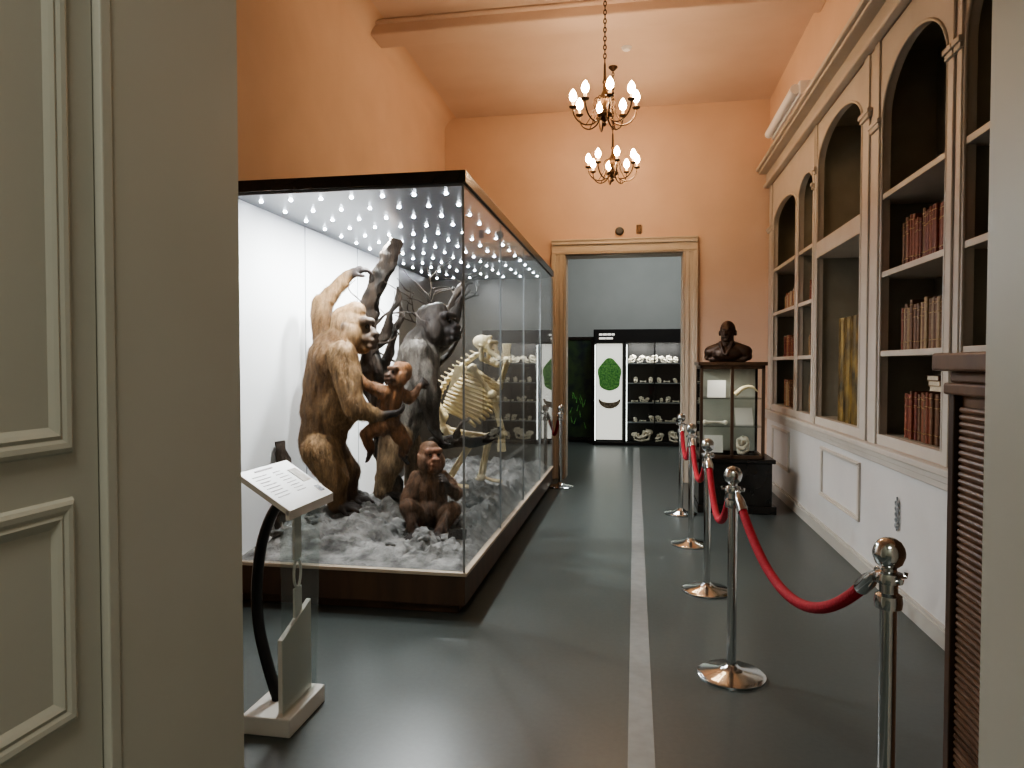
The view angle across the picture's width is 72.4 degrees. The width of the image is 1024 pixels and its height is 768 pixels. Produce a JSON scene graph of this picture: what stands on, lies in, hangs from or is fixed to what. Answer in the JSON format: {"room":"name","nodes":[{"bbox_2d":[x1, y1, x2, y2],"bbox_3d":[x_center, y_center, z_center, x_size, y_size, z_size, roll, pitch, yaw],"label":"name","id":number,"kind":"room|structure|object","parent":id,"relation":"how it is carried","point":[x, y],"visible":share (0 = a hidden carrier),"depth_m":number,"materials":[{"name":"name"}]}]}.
{"room":"museum","nodes":[
{"label":"museum","id":0,"kind":"room"},
{"bbox_2d":[236,0,444,180],"bbox_3d":[-1.597,-1.031,5.560,0.120,4.700,7.550,0,2,10],"label":"wall","id":1,"kind":"structure","parent":0,"point":[316,97],"depth_m":5.57,"materials":[{"name":"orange paint"}]},
{"bbox_2d":[338,0,456,130],"bbox_3d":[-1.459,-3.300,5.474,0.160,0.160,7.550,0,2,10],"label":"trim","id":2,"kind":"structure","parent":1,"relation":"attached to","point":[364,13],"depth_m":7.43,"materials":[{"name":"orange paint"}]},
{"bbox_2d":[370,0,825,47],"bbox_3d":[0.692,-3.345,6.390,4.080,0.120,0.400,0,2,10],"label":"ceiling beam","id":3,"kind":"structure","parent":1,"relation":"attached to","point":[578,16],"depth_m":6.33,"materials":[{"name":"paint"}]},
{"bbox_2d":[110,0,1023,767],"bbox_3d":[-0.031,-0.914,1.245,4.700,4.700,0.410,0,2,10],"label":"wall","id":4,"kind":"structure","parent":0,"point":[174,62],"depth_m":1.31,"materials":[{"name":"grey paint"}]},
{"bbox_2d":[0,0,102,767],"bbox_3d":[-0.773,-0.182,0.811,0.055,3.240,0.720,0,2,10],"label":"door","id":5,"kind":"structure","parent":4,"relation":"in","point":[51,685],"depth_m":1.07,"materials":[{"name":"grey paint"}]},
{"bbox_2d":[91,0,121,767],"bbox_3d":[0.063,-0.208,1.047,1.560,3.300,0.025,0,2,10],"label":"trim","id":6,"kind":"structure","parent":4,"relation":"attached to","point":[100,9],"depth_m":1.18,"materials":[{"name":"grey paint"}]},
{"bbox_2d":[371,0,812,118],"bbox_3d":[0.649,-3.418,5.044,4.700,0.100,8.260,0,2,10],"label":"ceiling","id":7,"kind":"structure","parent":0,"point":[735,59],"depth_m":7.50,"materials":[{"name":"paint"}]},
{"bbox_2d":[569,0,639,131],"bbox_3d":[0.774,-2.769,5.832,0.558,1.240,0.558,1,2,21],"label":"chandelier","id":8,"kind":"object","parent":7,"relation":"hanging from","point":[603,114],"visible":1,"depth_m":5.82,"materials":[{"name":"brown metal"}]},
{"bbox_2d":[586,65,639,184],"bbox_3d":[1.096,-2.817,7.603,0.558,1.240,0.558,1,2,21],"label":"chandelier","id":9,"kind":"object","parent":7,"relation":"hanging from","point":[612,161],"visible":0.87,"depth_m":7.59,"materials":[{"name":"brown metal"}]},
{"bbox_2d":[243,440,944,767],"bbox_3d":[0.970,1.370,5.555,8.400,0.100,16.400,0,2,10],"label":"floor","id":10,"kind":"structure","parent":0,"point":[532,671],"depth_m":3.53,"materials":[{"name":"concrete"}]},
{"bbox_2d":[241,460,332,737],"bbox_3d":[-0.957,0.869,2.944,0.261,1.044,0.400,0,2,10],"label":"stand","id":11,"kind":"object","parent":10,"relation":"on","point":[289,490],"visible":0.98,"depth_m":2.90,"materials":[{"name":"white"}]},
{"bbox_2d":[288,468,310,480],"bbox_3d":[-0.935,0.397,3.075,0.076,0.049,0.070,0,2,10],"label":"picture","id":12,"kind":"object","parent":11,"relation":"attached to","point":[296,473],"depth_m":3.07},
{"bbox_2d":[238,170,553,612],"bbox_3d":[-0.623,0.006,6.321,1.505,2.585,4.400,0,2,10],"label":"display case","id":13,"kind":"object","parent":10,"relation":"on","point":[296,235],"visible":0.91,"depth_m":4.98,"materials":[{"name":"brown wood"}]},
{"bbox_2d":[242,455,547,570],"bbox_3d":[-0.623,0.911,6.330,1.430,0.248,4.300,0,2,10],"label":"rocky ground","id":14,"kind":"structure","parent":13,"relation":"in","point":[355,539],"depth_m":4.65,"materials":[{"name":"stone"}]},
{"bbox_2d":[270,529,283,536],"bbox_3d":[-1.544,0.970,4.555,0.112,0.055,0.081,0,2,7],"label":"rock","id":15,"kind":"object","parent":14,"relation":"on","point":[274,533],"visible":0.88,"depth_m":4.53,"materials":[{"name":"stone"}]},
{"bbox_2d":[274,440,291,529],"bbox_3d":[-1.545,0.715,4.783,0.158,0.660,0.149,0,2,-13],"label":"tree stump","id":16,"kind":"object","parent":14,"relation":"on","point":[281,454],"visible":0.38,"depth_m":4.74,"materials":[{"name":"brown wood"}]},
{"bbox_2d":[304,513,330,525],"bbox_3d":[-1.295,0.933,4.703,0.217,0.121,0.154,-1,2,-37],"label":"rock","id":17,"kind":"object","parent":14,"relation":"on","point":[316,518],"visible":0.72,"depth_m":4.66,"materials":[{"name":"stone"}]},
{"bbox_2d":[297,266,404,515],"bbox_3d":[-1.174,0.022,4.984,0.684,1.781,0.646,-1,2,-31],"label":"standing gorilla","id":18,"kind":"object","parent":14,"relation":"on","point":[333,400],"visible":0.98,"depth_m":4.84,"materials":[{"name":"fur"}]},
{"bbox_2d":[358,361,428,464],"bbox_3d":[-0.866,0.204,4.950,0.592,0.752,0.239,0,2,-15],"label":"young gorilla","id":19,"kind":"object","parent":18,"relation":"attached to","point":[391,395],"visible":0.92,"depth_m":4.88,"materials":[{"name":"fur"}]},
{"bbox_2d":[348,237,488,501],"bbox_3d":[-0.785,-0.056,5.632,0.966,2.105,1.057,1,2,32],"label":"dead tree","id":20,"kind":"object","parent":14,"relation":"on","point":[374,368],"visible":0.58,"depth_m":5.28,"materials":[{"name":"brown wood"}]},
{"bbox_2d":[412,526,430,540],"bbox_3d":[-0.575,0.972,4.514,0.105,0.085,0.176,-1,2,-32],"label":"rock","id":21,"kind":"object","parent":14,"relation":"on","point":[424,531],"visible":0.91,"depth_m":4.50,"materials":[{"name":"stone"}]},
{"bbox_2d":[373,281,472,501],"bbox_3d":[-0.682,0.036,5.415,0.715,1.705,0.584,0,2,6],"label":"standing gorilla","id":22,"kind":"object","parent":14,"relation":"on","point":[422,347],"visible":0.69,"depth_m":5.26,"materials":[{"name":"fur"}]},
{"bbox_2d":[399,440,462,539],"bbox_3d":[-0.577,0.733,4.819,0.457,0.676,0.545,1,2,31],"label":"baby gorilla","id":23,"kind":"object","parent":14,"relation":"on","point":[423,502],"visible":0.92,"depth_m":4.83,"materials":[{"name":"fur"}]},
{"bbox_2d":[448,529,466,539],"bbox_3d":[-0.357,0.984,4.580,0.120,0.060,0.041,0,2,10],"label":"placard","id":24,"kind":"object","parent":14,"relation":"on","point":[457,533],"visible":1,"depth_m":4.58,"materials":[{"name":"black paint"}]},
{"bbox_2d":[428,417,502,449],"bbox_3d":[-0.400,0.568,5.402,0.668,0.637,0.203,0,2,-2],"label":"fallen log","id":25,"kind":"object","parent":14,"relation":"on","point":[456,440],"visible":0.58,"depth_m":5.37,"materials":[{"name":"brown wood"}]},
{"bbox_2d":[438,335,511,488],"bbox_3d":[-0.351,0.221,5.886,0.686,1.260,0.468,0,2,5],"label":"skeleton","id":26,"kind":"object","parent":14,"relation":"on","point":[483,390],"visible":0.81,"depth_m":5.75},
{"bbox_2d":[549,404,572,488],"bbox_3d":[0.582,0.743,8.419,0.314,0.997,0.314,-1,2,-19],"label":"stanchion","id":27,"kind":"object","parent":10,"relation":"on","point":[560,485],"visible":0.99,"depth_m":8.39,"materials":[{"name":"silver metal"}]},
{"bbox_2d":[568,337,593,442],"bbox_3d":[1.264,0.107,13.381,0.600,2.000,0.220,0,2,10],"label":"display","id":28,"kind":"object","parent":10,"relation":"on","point":[580,349],"visible":0.86,"depth_m":13.28,"materials":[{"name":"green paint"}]},
{"bbox_2d":[593,329,680,446],"bbox_3d":[2.337,0.060,12.895,1.640,2.120,0.403,0,2,10],"label":"display case","id":29,"kind":"object","parent":10,"relation":"on","point":[614,386],"visible":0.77,"depth_m":12.89,"materials":[{"name":"black"}]},
{"bbox_2d":[596,344,621,439],"bbox_3d":[1.784,0.141,12.844,0.470,1.760,0.020,0,2,10],"label":"poster","id":30,"kind":"object","parent":29,"relation":"attached to","point":[608,356],"depth_m":12.83,"materials":[{"name":"white paper"}]},
{"bbox_2d":[639,429,652,441],"bbox_3d":[2.459,0.936,12.812,0.276,0.234,0.161,-1,2,-25],"label":"skull","id":31,"kind":"object","parent":29,"relation":"on","point":[648,432],"visible":1,"depth_m":12.76},
{"bbox_2d":[627,421,678,423],"bbox_3d":[2.615,0.706,12.875,1.020,0.010,0.300,0,2,10],"label":"shelf","id":32,"kind":"object","parent":29,"relation":"attached to","point":[628,422],"depth_m":12.99,"materials":[{"name":"grey"}]},
{"bbox_2d":[627,402,679,403],"bbox_3d":[2.615,0.346,12.866,1.020,0.010,0.300,0,2,10],"label":"shelf","id":33,"kind":"object","parent":29,"relation":"attached to","point":[627,402],"depth_m":12.88,"materials":[{"name":"grey"}]},
{"bbox_2d":[668,431,677,442],"bbox_3d":[2.925,0.950,12.724,0.146,0.212,0.249,0,2,-17],"label":"skull","id":34,"kind":"object","parent":29,"relation":"on","point":[672,434],"visible":1,"depth_m":12.67},
{"bbox_2d":[628,448,654,767],"bbox_3d":[0.904,1.333,5.007,0.100,0.003,15.100,0,2,10],"label":"floor stripe","id":35,"kind":"object","parent":10,"relation":"on","point":[641,752],"depth_m":3.52,"materials":[{"name":"paint"}]},
{"bbox_2d":[664,413,696,516],"bbox_3d":[1.664,0.785,6.889,0.314,0.997,0.314,-1,2,-44],"label":"stanchion","id":36,"kind":"object","parent":10,"relation":"on","point":[680,511],"visible":0.84,"depth_m":6.87,"materials":[{"name":"silver metal"}]},
{"bbox_2d":[671,423,710,549],"bbox_3d":[1.461,0.817,5.707,0.314,0.997,0.314,0,2,-8],"label":"stanchion","id":37,"kind":"object","parent":10,"relation":"on","point":[690,543],"visible":0.83,"depth_m":5.69,"materials":[{"name":"silver metal"}]},
{"bbox_2d":[680,423,688,460],"bbox_3d":[1.562,0.541,6.291,0.050,0.284,1.112,0,2,10],"label":"rope","id":38,"kind":"object","parent":37,"relation":"hanging from","point":[685,453],"visible":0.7,"depth_m":6.56,"materials":[{"name":"red fabric"}]},
{"bbox_2d":[690,436,703,482],"bbox_3d":[1.363,0.573,5.114,0.046,0.284,1.102,0,2,9],"label":"rope","id":39,"kind":"object","parent":37,"relation":"hanging from","point":[699,478],"visible":0.71,"depth_m":5.36,"materials":[{"name":"red fabric"}]},
{"bbox_2d":[682,438,726,598],"bbox_3d":[1.265,0.849,4.534,0.314,0.997,0.314,0,2,-16],"label":"stanchion","id":40,"kind":"object","parent":10,"relation":"on","point":[705,589],"visible":0.84,"depth_m":4.51,"materials":[{"name":"silver metal"}]},
{"bbox_2d":[705,454,727,523],"bbox_3d":[1.151,0.616,3.908,0.048,0.304,1.172,0,2,11],"label":"rope","id":41,"kind":"object","parent":40,"relation":"hanging from","point":[720,519],"visible":0.73,"depth_m":4.14,"materials":[{"name":"red fabric"}]},
{"bbox_2d":[697,466,766,690],"bbox_3d":[1.037,0.882,3.295,0.314,0.997,0.314,-1,2,-39],"label":"stanchion","id":42,"kind":"object","parent":10,"relation":"on","point":[731,674],"visible":0.91,"depth_m":3.27,"materials":[{"name":"silver metal"}]},
{"bbox_2d":[694,362,776,514],"bbox_3d":[2.260,0.526,7.154,0.760,1.500,0.540,0,2,10],"label":"display case","id":43,"kind":"object","parent":10,"relation":"on","point":[755,467],"visible":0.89,"depth_m":6.97,"materials":[{"name":"black paint"}]},
{"bbox_2d":[704,435,722,451],"bbox_3d":[2.074,0.614,7.196,0.180,0.170,0.054,0,2,10],"label":"paper card","id":44,"kind":"object","parent":43,"relation":"in","point":[717,439],"visible":0.64,"depth_m":7.19,"materials":[{"name":"paper"}]},
{"bbox_2d":[703,420,727,424],"bbox_3d":[2.054,0.388,7.084,0.248,0.052,0.052,0,2,10],"label":"bone","id":45,"kind":"object","parent":43,"relation":"on","point":[705,422],"visible":0.96,"depth_m":7.08},
{"bbox_2d":[707,380,725,396],"bbox_3d":[2.097,0.047,7.176,0.180,0.170,0.054,1,2,18],"label":"paper card","id":46,"kind":"object","parent":43,"relation":"on","point":[715,388],"visible":1,"depth_m":7.17,"materials":[{"name":"paper"}]},
{"bbox_2d":[704,321,751,361],"bbox_3d":[2.187,-0.435,7.122,0.475,0.422,0.223,1,2,37],"label":"bronze bust","id":47,"kind":"object","parent":43,"relation":"on","point":[727,349],"visible":0.99,"depth_m":7.06,"materials":[{"name":"metal"}]},
{"bbox_2d":[703,396,759,398],"bbox_3d":[2.219,0.140,7.140,0.580,0.012,0.360,0,2,10],"label":"shelf","id":48,"kind":"object","parent":43,"relation":"attached to","point":[704,397],"depth_m":7.11,"materials":[{"name":"clear glass"}]},
{"bbox_2d":[703,423,760,427],"bbox_3d":[2.219,0.420,7.148,0.580,0.012,0.360,0,2,10],"label":"shelf","id":49,"kind":"object","parent":43,"relation":"attached to","point":[755,425],"depth_m":7.06,"materials":[{"name":"clear glass"}]},
{"bbox_2d":[736,435,749,454],"bbox_3d":[2.326,0.609,7.053,0.126,0.183,0.216,1,2,30],"label":"skull","id":50,"kind":"object","parent":43,"relation":"in","point":[743,441],"visible":1,"depth_m":7.01},
{"bbox_2d":[734,408,752,424],"bbox_3d":[2.365,0.329,7.136,0.180,0.170,0.054,0,2,0],"label":"paper card","id":51,"kind":"object","parent":43,"relation":"on","point":[743,416],"visible":1,"depth_m":7.13,"materials":[{"name":"paper"}]},
{"bbox_2d":[734,385,757,395],"bbox_3d":[2.362,0.067,7.072,0.241,0.118,0.050,0,2,10],"label":"tusk","id":52,"kind":"object","parent":43,"relation":"on","point":[738,391],"visible":0.98,"depth_m":7.06},
{"bbox_2d":[869,537,907,767],"bbox_3d":[1.036,0.919,1.935,0.314,0.997,0.314,0,2,10],"label":"stanchion","id":53,"kind":"object","parent":10,"relation":"on","point":[889,553],"visible":1,"depth_m":1.91,"materials":[{"name":"silver metal"}]},
{"bbox_2d":[735,489,879,613],"bbox_3d":[1.036,0.656,2.608,0.047,0.315,1.272,0,2,0],"label":"rope","id":54,"kind":"object","parent":53,"relation":"hanging from","point":[863,585],"visible":0.87,"depth_m":2.52,"materials":[{"name":"red fabric"}]},
{"bbox_2d":[932,351,985,767],"bbox_3d":[1.648,0.663,1.912,0.570,1.510,0.980,0,2,10],"label":"radiator cover","id":55,"kind":"object","parent":10,"relation":"on","point":[966,393],"visible":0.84,"depth_m":2.30,"materials":[{"name":"brown wood"}]},
{"bbox_2d":[445,99,783,453],"bbox_3d":[1.338,-1.125,9.028,4.700,4.700,0.300,0,2,10],"label":"wall","id":56,"kind":"structure","parent":0,"point":[697,174],"depth_m":8.74,"materials":[{"name":"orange paint"}]},
{"bbox_2d":[551,235,697,482],"bbox_3d":[1.430,-0.307,8.996,1.820,3.065,0.375,0,2,10],"label":"trim","id":57,"kind":"structure","parent":56,"relation":"attached to","point":[686,247],"depth_m":8.85,"materials":[{"name":"paint"}]},
{"bbox_2d":[568,256,680,336],"bbox_3d":[2.381,-1.247,13.514,8.400,4.700,0.100,0,2,10],"label":"wall","id":58,"kind":"structure","parent":0,"point":[643,292],"depth_m":13.49,"materials":[{"name":"grey paint"}]},
{"bbox_2d":[767,0,946,624],"bbox_3d":[2.707,-1.011,4.804,0.460,4.700,7.550,0,2,10],"label":"wall","id":59,"kind":"structure","parent":0,"point":[922,531],"depth_m":5.17,"materials":[{"name":"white paint"}]},
{"bbox_2d":[766,151,797,416],"bbox_3d":[3.174,-1.021,7.758,0.433,2.680,1.530,0,2,10],"label":"bookcase","id":60,"kind":"object","parent":59,"relation":"attached to","point":[782,230],"visible":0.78,"depth_m":8.29,"materials":[{"name":"white paint"}]},
{"bbox_2d":[765,80,810,139],"bbox_3d":[2.760,-2.716,7.008,0.215,0.130,1.320,0,2,10],"label":"lamp fixture","id":61,"kind":"object","parent":59,"relation":"attached to","point":[795,92],"visible":0.65,"depth_m":6.76,"materials":[{"name":"plastic"}]},
{"bbox_2d":[796,127,815,422],"bbox_3d":[2.979,-0.991,6.651,0.433,2.680,0.720,0,2,10],"label":"bookcase","id":62,"kind":"object","parent":59,"relation":"attached to","point":[806,153],"visible":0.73,"depth_m":6.97,"materials":[{"name":"white paint"}]},
{"bbox_2d":[771,425,860,521],"bbox_3d":[2.770,0.736,6.622,0.029,0.430,3.240,0,2,10],"label":"trim","id":63,"kind":"structure","parent":59,"relation":"attached to","point":[856,516],"depth_m":5.73,"materials":[{"name":"white paint"}]},
{"bbox_2d":[756,0,910,187],"bbox_3d":[2.510,-2.418,5.435,0.160,0.240,6.300,0,2,10],"label":"trim","id":64,"kind":"structure","parent":59,"relation":"attached to","point":[871,20],"depth_m":5.48,"materials":[{"name":"white paint"}]},
{"bbox_2d":[812,51,873,440],"bbox_3d":[2.784,-0.961,5.543,0.433,2.680,1.530,0,2,10],"label":"bookcase","id":65,"kind":"object","parent":59,"relation":"attached to","point":[842,171],"visible":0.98,"depth_m":6.21,"materials":[{"name":"white paint"}]},
{"bbox_2d":[838,314,858,424],"bbox_3d":[2.675,-0.111,5.479,0.088,0.840,0.620,0,2,10],"label":"textile","id":66,"kind":"object","parent":65,"relation":"in","point":[848,326],"visible":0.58,"depth_m":5.52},
{"bbox_2d":[765,408,947,490],"bbox_3d":[2.559,0.441,5.504,0.060,0.120,6.300,0,2,10],"label":"trim","id":67,"kind":"structure","parent":59,"relation":"attached to","point":[933,474],"depth_m":4.62,"materials":[{"name":"white paint"}]},
{"bbox_2d":[772,481,944,650],"bbox_3d":[2.569,1.267,5.484,0.025,0.110,6.380,0,2,10],"label":"baseboard","id":68,"kind":"structure","parent":59,"relation":"attached to","point":[912,609],"depth_m":5.03,"materials":[{"name":"grey paint"}]},
{"bbox_2d":[894,497,898,530],"bbox_3d":[2.364,0.799,4.300,0.010,0.212,0.063,0,2,10],"label":"wall ornament","id":69,"kind":"object","parent":59,"relation":"attached to","point":[896,502],"visible":1,"depth_m":4.29,"materials":[{"name":"grey"}]},
{"bbox_2d":[867,0,958,467],"bbox_3d":[2.540,-0.923,4.155,0.433,2.680,1.290,0,2,10],"label":"bookcase","id":70,"kind":"object","parent":59,"relation":"attached to","point":[912,128],"visible":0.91,"depth_m":4.64,"materials":[{"name":"white paint"}]},
{"bbox_2d":[901,308,903,349],"bbox_3d":[2.582,-0.348,4.464,0.183,0.272,0.026,0,2,10],"label":"book","id":71,"kind":"object","parent":70,"relation":"on","point":[902,309],"visible":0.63,"depth_m":4.47,"materials":[{"name":"brown paper"}]},
{"bbox_2d":[902,223,905,263],"bbox_3d":[2.573,-0.876,4.436,0.179,0.290,0.030,0,2,10],"label":"book","id":72,"kind":"object","parent":70,"relation":"on","point":[904,224],"visible":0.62,"depth_m":4.44,"materials":[{"name":"leather"}]},
{"bbox_2d":[904,393,909,436],"bbox_3d":[2.573,0.198,4.410,0.181,0.278,0.035,0,2,10],"label":"book","id":73,"kind":"object","parent":70,"relation":"in","point":[906,394],"visible":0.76,"depth_m":4.42,"materials":[{"name":"leather"}]},
{"bbox_2d":[904,304,909,349],"bbox_3d":[2.578,-0.357,4.397,0.203,0.292,0.037,0,2,10],"label":"book","id":74,"kind":"object","parent":70,"relation":"on","point":[906,305],"visible":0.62,"depth_m":4.41,"materials":[{"name":"brown paper"}]},
{"bbox_2d":[906,220,909,262],"bbox_3d":[2.566,-0.875,4.362,0.192,0.291,0.027,0,2,10],"label":"book","id":75,"kind":"object","parent":70,"relation":"on","point":[908,221],"visible":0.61,"depth_m":4.37,"materials":[{"name":"leather"}]},
{"bbox_2d":[906,307,909,348],"bbox_3d":[2.560,-0.343,4.362,0.176,0.268,0.034,0,2,10],"label":"book","id":76,"kind":"object","parent":70,"relation":"on","point":[908,308],"visible":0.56,"depth_m":4.37,"materials":[{"name":"brown paper"}]},
{"bbox_2d":[907,394,914,438],"bbox_3d":[2.547,0.201,4.303,0.198,0.278,0.039,0,2,10],"label":"book","id":77,"kind":"object","parent":70,"relation":"in","point":[910,430],"visible":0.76,"depth_m":4.30,"materials":[{"name":"leather"}]},
{"bbox_2d":[909,214,912,261],"bbox_3d":[2.547,-0.887,4.307,0.181,0.318,0.029,0,2,10],"label":"book","id":78,"kind":"object","parent":70,"relation":"on","point":[911,215],"visible":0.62,"depth_m":4.31,"materials":[{"name":"leather"}]},
{"bbox_2d":[912,304,916,348],"bbox_3d":[2.550,-0.346,4.252,0.203,0.280,0.040,0,2,10],"label":"book","id":79,"kind":"object","parent":70,"relation":"on","point":[915,305],"visible":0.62,"depth_m":4.25,"materials":[{"name":"brown paper"}]},
{"bbox_2d":[909,299,923,348],"bbox_3d":[2.545,-0.362,4.293,0.193,0.310,0.036,0,2,10],"label":"book","id":80,"kind":"object","parent":70,"relation":"on","point":[912,302],"visible":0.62,"depth_m":4.29,"materials":[{"name":"brown paper"}]},
{"bbox_2d":[911,213,922,260],"bbox_3d":[2.546,-0.884,4.270,0.188,0.313,0.039,0,2,10],"label":"book","id":81,"kind":"object","parent":70,"relation":"on","point":[915,215],"visible":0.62,"depth_m":4.27,"materials":[{"name":"leather"}]},
{"bbox_2d":[917,394,920,440],"bbox_3d":[2.533,0.203,4.203,0.176,0.280,0.030,0,2,10],"label":"book","id":82,"kind":"object","parent":70,"relation":"in","point":[919,395],"visible":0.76,"depth_m":4.21,"materials":[{"name":"leather"}]},
{"bbox_2d":[917,305,920,348],"bbox_3d":[2.536,-0.338,4.192,0.196,0.266,0.023,0,2,10],"label":"book","id":83,"kind":"object","parent":70,"relation":"on","point":[919,306],"visible":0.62,"depth_m":4.20,"materials":[{"name":"brown paper"}]},
{"bbox_2d":[916,216,922,258],"bbox_3d":[2.539,-0.866,4.206,0.197,0.281,0.024,0,2,10],"label":"book","id":84,"kind":"object","parent":70,"relation":"on","point":[918,218],"visible":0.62,"depth_m":4.21,"materials":[{"name":"leather"}]},
{"bbox_2d":[919,217,922,257],"bbox_3d":[2.530,-0.860,4.179,0.181,0.271,0.029,0,2,10],"label":"book","id":85,"kind":"object","parent":70,"relation":"on","point":[921,218],"visible":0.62,"depth_m":4.18,"materials":[{"name":"leather"}]},
{"bbox_2d":[920,302,922,348],"bbox_3d":[2.537,-0.346,4.161,0.199,0.284,0.034,0,2,10],"label":"book","id":86,"kind":"object","parent":70,"relation":"on","point":[921,302],"visible":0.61,"depth_m":4.17,"materials":[{"name":"brown paper"}]},
{"bbox_2d":[921,303,923,348],"bbox_3d":[2.531,-0.342,4.130,0.204,0.277,0.026,0,2,10],"label":"book","id":87,"kind":"object","parent":70,"relation":"on","point":[922,307],"visible":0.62,"depth_m":4.14,"materials":[{"name":"brown paper"}]},
{"bbox_2d":[922,395,925,442],"bbox_3d":[2.508,0.207,4.093,0.189,0.278,0.034,0,2,10],"label":"book","id":88,"kind":"object","parent":70,"relation":"in","point":[924,396],"visible":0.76,"depth_m":4.10,"materials":[{"name":"leather"}]},
{"bbox_2d":[924,211,926,255],"bbox_3d":[2.520,-0.870,4.106,0.177,0.294,0.038,0,2,10],"label":"book","id":89,"kind":"object","parent":70,"relation":"on","point":[925,216],"visible":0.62,"depth_m":4.12,"materials":[{"name":"leather"}]},
{"bbox_2d":[922,207,929,256],"bbox_3d":[2.533,-0.884,4.143,0.184,0.320,0.035,0,2,10],"label":"book","id":90,"kind":"object","parent":70,"relation":"on","point":[926,208],"visible":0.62,"depth_m":4.15,"materials":[{"name":"leather"}]},
{"bbox_2d":[913,392,940,439],"bbox_3d":[2.538,0.197,4.236,0.191,0.291,0.032,0,2,10],"label":"book","id":91,"kind":"object","parent":70,"relation":"in","point":[915,405],"visible":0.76,"depth_m":4.24,"materials":[{"name":"leather"}]},
{"bbox_2d":[923,297,932,348],"bbox_3d":[2.512,-0.356,4.097,0.182,0.308,0.040,0,2,10],"label":"book","id":92,"kind":"object","parent":70,"relation":"on","point":[926,299],"visible":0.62,"depth_m":4.09,"materials":[{"name":"brown paper"}]},
{"bbox_2d":[926,208,929,254],"bbox_3d":[2.518,-0.872,4.071,0.189,0.300,0.028,0,2,10],"label":"book","id":93,"kind":"object","parent":70,"relation":"on","point":[928,210],"visible":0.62,"depth_m":4.08,"materials":[{"name":"leather"}]},
{"bbox_2d":[924,392,935,443],"bbox_3d":[2.506,0.199,4.060,0.197,0.297,0.028,0,2,10],"label":"book","id":94,"kind":"object","parent":70,"relation":"in","point":[927,393],"visible":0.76,"depth_m":4.07,"materials":[{"name":"leather"}]},
{"bbox_2d":[928,298,931,347],"bbox_3d":[2.520,-0.349,4.058,0.189,0.295,0.031,0,2,10],"label":"book","id":95,"kind":"object","parent":70,"relation":"on","point":[930,300],"visible":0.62,"depth_m":4.06,"materials":[{"name":"brown paper"}]},
{"bbox_2d":[928,206,932,253],"bbox_3d":[2.518,-0.875,4.039,0.201,0.308,0.030,0,2,10],"label":"book","id":96,"kind":"object","parent":70,"relation":"on","point":[931,207],"visible":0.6,"depth_m":4.06,"materials":[{"name":"leather"}]},
{"bbox_2d":[929,210,932,253],"bbox_3d":[2.509,-0.859,4.012,0.203,0.278,0.024,0,2,10],"label":"book","id":97,"kind":"object","parent":70,"relation":"on","point":[931,215],"visible":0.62,"depth_m":4.02,"materials":[{"name":"leather"}]},
{"bbox_2d":[930,298,932,347],"bbox_3d":[2.520,-0.349,4.024,0.199,0.296,0.032,0,2,10],"label":"book","id":98,"kind":"object","parent":70,"relation":"on","point":[932,298],"visible":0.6,"depth_m":4.03,"materials":[{"name":"brown paper"}]},
{"bbox_2d":[931,204,934,252],"bbox_3d":[2.504,-0.873,3.982,0.204,0.306,0.032,0,2,10],"label":"book","id":99,"kind":"object","parent":70,"relation":"on","point":[933,210],"visible":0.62,"depth_m":3.99,"materials":[{"name":"leather"}]},
{"bbox_2d":[932,296,936,347],"bbox_3d":[2.502,-0.350,3.996,0.182,0.301,0.025,0,2,10],"label":"book","id":100,"kind":"object","parent":70,"relation":"on","point":[934,297],"visible":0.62,"depth_m":4.01,"materials":[{"name":"brown paper"}]},
{"bbox_2d":[929,393,940,444],"bbox_3d":[2.487,0.201,4.001,0.179,0.295,0.027,0,2,10],"label":"book","id":101,"kind":"object","parent":70,"relation":"in","point":[932,395],"visible":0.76,"depth_m":4.00,"materials":[{"name":"leather"}]},
{"bbox_2d":[929,386,940,391],"bbox_3d":[2.586,0.029,4.049,0.252,0.030,0.176,0,2,10],"label":"book","id":102,"kind":"object","parent":101,"relation":"on","point":[932,388],"visible":0.13,"depth_m":4.07,"materials":[{"name":"brown paper"}]},
{"bbox_2d":[928,381,940,385],"bbox_3d":[2.589,-0.002,4.068,0.252,0.030,0.176,0,2,10],"label":"book","id":103,"kind":"object","parent":102,"relation":"on","point":[931,383],"visible":0.22,"depth_m":4.09,"materials":[{"name":"brown paper"}]},
{"bbox_2d":[926,375,940,380],"bbox_3d":[2.593,-0.034,4.087,0.252,0.030,0.176,0,2,10],"label":"book","id":104,"kind":"object","parent":103,"relation":"on","point":[930,377],"visible":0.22,"depth_m":4.11,"materials":[{"name":"brown paper"}]},
{"bbox_2d":[933,203,940,251],"bbox_3d":[2.492,-0.871,3.953,0.192,0.305,0.026,0,2,10],"label":"book","id":105,"kind":"object","parent":70,"relation":"on","point":[937,205],"visible":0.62,"depth_m":3.96,"materials":[{"name":"leather"}]},
{"bbox_2d":[935,394,940,445],"bbox_3d":[2.487,0.205,3.934,0.191,0.291,0.034,0,2,10],"label":"book","id":106,"kind":"object","parent":70,"relation":"in","point":[937,430],"visible":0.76,"depth_m":3.94,"materials":[{"name":"leather"}]},
{"bbox_2d":[935,295,941,347],"bbox_3d":[2.494,-0.347,3.932,0.198,0.299,0.039,0,2,10],"label":"book","id":107,"kind":"object","parent":70,"relation":"on","point":[938,320],"visible":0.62,"depth_m":3.94,"materials":[{"name":"brown paper"}]},
{"bbox_2d":[940,201,943,249],"bbox_3d":[2.487,-0.866,3.887,0.190,0.298,0.032,0,2,10],"label":"book","id":108,"kind":"object","parent":70,"relation":"on","point":[942,202],"visible":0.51,"depth_m":3.89,"materials":[{"name":"leather"}]},
{"bbox_2d":[951,0,991,382],"bbox_3d":[2.326,-0.890,2.934,0.433,2.680,1.190,0,2,10],"label":"bookcase","id":109,"kind":"object","parent":59,"relation":"attached to","point":[973,42],"visible":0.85,"depth_m":3.47,"materials":[{"name":"white paint"}]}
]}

